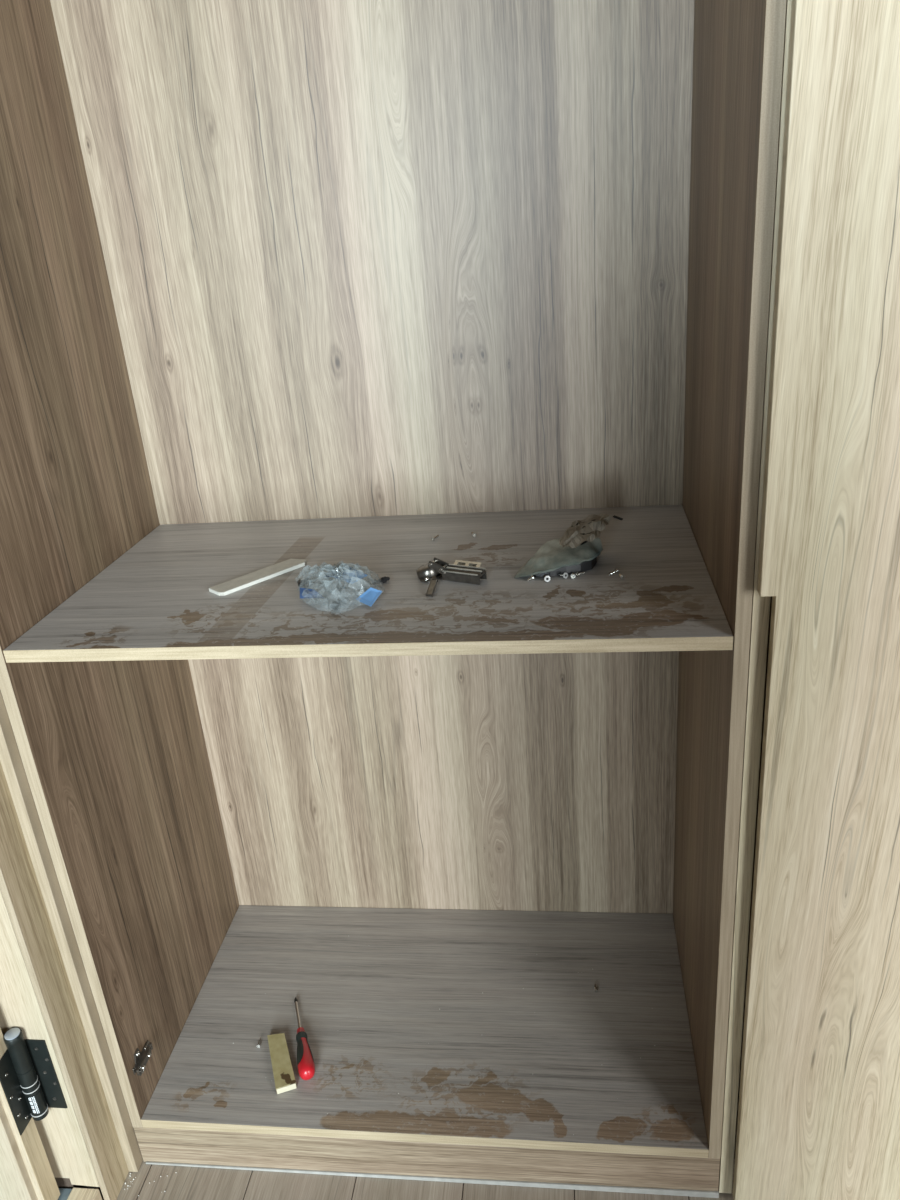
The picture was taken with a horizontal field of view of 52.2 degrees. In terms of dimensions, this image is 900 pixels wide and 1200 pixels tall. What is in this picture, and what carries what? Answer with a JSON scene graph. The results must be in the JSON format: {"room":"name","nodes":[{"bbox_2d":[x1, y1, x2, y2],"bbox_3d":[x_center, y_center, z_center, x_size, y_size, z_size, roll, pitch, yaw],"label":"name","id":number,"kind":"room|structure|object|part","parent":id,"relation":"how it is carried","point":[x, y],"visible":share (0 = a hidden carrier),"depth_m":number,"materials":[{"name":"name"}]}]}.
{"room":"closet","nodes":[
{"label":"closet","id":0,"kind":"room"},
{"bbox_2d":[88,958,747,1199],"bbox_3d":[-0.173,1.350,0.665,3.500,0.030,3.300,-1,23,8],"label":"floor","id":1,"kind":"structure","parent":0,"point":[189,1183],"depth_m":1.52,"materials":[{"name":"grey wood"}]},
{"bbox_2d":[0,762,128,1199],"bbox_3d":[-0.785,-0.044,1.199,0.315,2.205,0.202,-1,23,8],"label":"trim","id":2,"kind":"structure","parent":1,"relation":"on","point":[80,1141],"depth_m":1.37,"materials":[{"name":"brown wood"},{"name":"pale wood"}]},
{"bbox_2d":[0,1028,66,1199],"bbox_3d":[-1.107,0.015,1.119,0.895,2.102,0.065,-1,23,8],"label":"door","id":3,"kind":"structure","parent":2,"relation":"attached to","point":[29,1082],"depth_m":1.39,"materials":[{"name":"brown wood"}]},
{"bbox_2d":[28,1097,39,1112],"bbox_3d":[-0.633,0.769,1.396,0.009,0.035,0.001,-9,23,-10],"label":"print","id":4,"kind":"object","parent":3,"relation":"on","point":[33,1102],"depth_m":1.40},
{"bbox_2d":[58,1188,71,1199],"bbox_3d":[-0.905,1.123,1.243,0.507,0.045,0.668,-1,23,8],"label":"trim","id":5,"kind":"structure","parent":1,"relation":"on","point":[64,1192],"depth_m":1.50,"materials":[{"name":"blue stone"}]},
{"bbox_2d":[67,1188,101,1199],"bbox_3d":[-0.630,1.115,1.205,0.046,0.048,0.668,-1,23,8],"label":"trim","id":6,"kind":"structure","parent":1,"relation":"on","point":[76,1193],"depth_m":1.49,"materials":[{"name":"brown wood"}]},
{"bbox_2d":[0,0,786,1197],"bbox_3d":[-0.109,-0.192,1.317,0.966,2.284,0.530,-1,23,8],"label":"wardrobe","id":7,"kind":"object","parent":1,"relation":"on","point":[341,285],"depth_m":1.48,"materials":[{"name":"brown wood"}]},
{"bbox_2d":[0,690,142,1171],"bbox_3d":[-0.619,-0.089,1.193,0.017,2.264,0.140,-1,23,8],"label":"trim","id":8,"kind":"structure","parent":7,"relation":"attached to","point":[10,758],"depth_m":1.37,"materials":[{"name":"beige wood"}]},
{"bbox_3d":[-0.582,-0.219,1.361,0.018,2.197,0.517,-1,23,8],"label":"panel","id":9,"kind":"part","parent":7,"relation":"part of","materials":[{"name":"brown wood"}]},
{"bbox_3d":[-0.516,0.773,1.548,0.014,0.050,0.059,-1,23,8],"label":"hinge plate","id":10,"kind":"part","parent":7,"relation":"part of","materials":[{"name":"silver metal"}]},
{"bbox_3d":[-0.285,-0.037,1.380,0.159,0.006,0.035,-25,30,-39],"label":"board strip","id":11,"kind":"part","parent":7,"relation":"part of","materials":[{"name":"white wood"}]},
{"bbox_2d":[267,1033,296,1093],"bbox_3d":[-0.298,0.815,1.623,0.035,0.012,0.120,-11,24,-14],"label":"wood block","id":12,"kind":"object","parent":7,"relation":"on","point":[284,1078],"visible":1,"depth_m":1.61,"materials":[{"name":"beige wood"}]},
{"bbox_2d":[294,997,314,1079],"bbox_3d":[-0.269,0.786,1.666,0.030,0.030,0.194,-10,23,-11],"label":"screwdriver","id":13,"kind":"object","parent":7,"relation":"on","point":[305,1061],"visible":1,"depth_m":1.61,"materials":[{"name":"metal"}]},
{"bbox_3d":[-0.258,0.801,1.629,0.029,0.029,0.111,-9,23,-10],"label":"handle","id":14,"kind":"part","parent":13,"relation":"part of","materials":[{"name":"red plastic"}]},
{"bbox_2d":[297,578,311,587],"bbox_3d":[-0.211,-0.025,1.333,0.020,0.010,0.014,-11,24,-13],"label":"fitting","id":15,"kind":"object","parent":7,"relation":"on","point":[307,582],"visible":1,"depth_m":1.33,"materials":[{"name":"grey metal"}]},
{"bbox_2d":[300,567,381,606],"bbox_3d":[-0.154,-0.030,1.291,0.120,0.042,0.160,-9,23,-11],"label":"plastic bag","id":16,"kind":"object","parent":7,"relation":"on","point":[350,575],"visible":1,"depth_m":1.28,"materials":[{"name":"blue plastic"}]},
{"bbox_2d":[330,596,348,609],"bbox_3d":[-0.150,0.004,1.250,0.009,0.012,0.032,8,26,27],"label":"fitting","id":17,"kind":"object","parent":16,"relation":"in","point":[341,601],"visible":1,"depth_m":1.25,"materials":[{"name":"silver metal"}]},
{"bbox_2d":[372,576,389,584],"bbox_3d":[-0.100,-0.028,1.320,0.028,0.008,0.006,-18,26,-29],"label":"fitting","id":18,"kind":"object","parent":16,"relation":"in","point":[384,579],"visible":1,"depth_m":1.32,"materials":[{"name":"black metal"}]},
{"bbox_2d":[4,505,732,649],"bbox_3d":[-0.097,-0.039,1.380,0.929,0.018,0.514,-1,23,8],"label":"shelf","id":19,"kind":"object","parent":7,"relation":"attached to","point":[152,592],"depth_m":1.30,"materials":[{"name":"grey wood"}]},
{"bbox_3d":[-0.083,-0.335,1.538,0.966,2.197,0.009,-1,23,8],"label":"panel","id":20,"kind":"part","parent":7,"relation":"part of","materials":[{"name":"brown wood"}]},
{"bbox_3d":[-0.030,0.769,1.722,0.929,0.019,0.516,-1,23,8],"label":"panel","id":21,"kind":"part","parent":7,"relation":"part of","materials":[{"name":"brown wood"}]},
{"bbox_2d":[416,563,438,578],"bbox_3d":[-0.031,-0.042,1.331,0.036,0.023,0.036,-1,23,8],"label":"hinge","id":22,"kind":"object","parent":7,"relation":"on","point":[427,571],"depth_m":1.32,"materials":[{"name":"silver metal"}]},
{"bbox_3d":[-0.025,-0.019,1.276,0.011,0.015,0.044,1,24,13],"label":"lever","id":23,"kind":"part","parent":7,"relation":"part of","materials":[{"name":"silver metal"}]},
{"bbox_3d":[0.003,-0.038,1.306,0.093,0.030,0.101,-8,23,-8],"label":"cabinet hinge","id":24,"kind":"part","parent":7,"relation":"part of","materials":[{"name":"silver metal"}]},
{"bbox_3d":[0.020,-0.037,1.304,0.060,0.018,0.023,8,26,27],"label":"arm","id":25,"kind":"part","parent":7,"relation":"part of","materials":[{"name":"silver metal"}]},
{"bbox_3d":[0.024,-0.048,1.322,0.042,0.012,0.018,8,26,27],"label":"mounting plate","id":26,"kind":"part","parent":7,"relation":"part of","materials":[{"name":"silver metal"}]},
{"bbox_2d":[543,575,550,581],"bbox_3d":[0.133,-0.033,1.286,0.009,0.010,0.022,-10,24,-13],"label":"screw","id":27,"kind":"object","parent":7,"relation":"on","point":[546,578],"visible":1,"depth_m":1.28,"materials":[{"name":"metal"}]},
{"bbox_2d":[559,573,567,578],"bbox_3d":[0.158,-0.036,1.288,0.008,0.008,0.016,-23,29,-36],"label":"screw","id":28,"kind":"object","parent":7,"relation":"on","point":[565,575],"visible":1,"depth_m":1.28,"materials":[{"name":"metal"}]},
{"bbox_2d":[514,513,622,577],"bbox_3d":[0.172,-0.080,1.324,0.158,0.058,0.112,-1,23,8],"label":"plastic bag","id":29,"kind":"object","parent":7,"relation":"on","point":[578,550],"visible":1,"depth_m":1.31,"materials":[{"name":"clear plastic"}]},
{"bbox_2d":[575,572,585,576],"bbox_3d":[0.185,-0.038,1.290,0.018,0.007,0.007,-17,26,-27],"label":"screw","id":30,"kind":"object","parent":7,"relation":"on","point":[577,574],"visible":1,"depth_m":1.29,"materials":[{"name":"metal"}]},
{"bbox_3d":[0.357,-0.243,1.235,0.018,2.197,0.517,-1,23,8],"label":"panel","id":31,"kind":"part","parent":7,"relation":"part of","materials":[{"name":"brown wood"}]},
{"bbox_2d":[718,0,899,1199],"bbox_3d":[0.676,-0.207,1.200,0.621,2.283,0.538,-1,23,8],"label":"door","id":32,"kind":"structure","parent":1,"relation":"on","point":[817,912],"depth_m":1.06,"materials":[{"name":"brown wood"}]},
{"bbox_3d":[0.379,-0.207,1.248,0.019,2.276,0.517,-1,23,8],"label":"panel","id":33,"kind":"part","parent":32,"relation":"part of","materials":[{"name":"brown wood"}]},
{"bbox_3d":[0.707,-0.312,1.440,0.584,2.283,0.010,-1,23,8],"label":"panel","id":34,"kind":"part","parent":32,"relation":"part of","materials":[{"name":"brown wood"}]}
]}

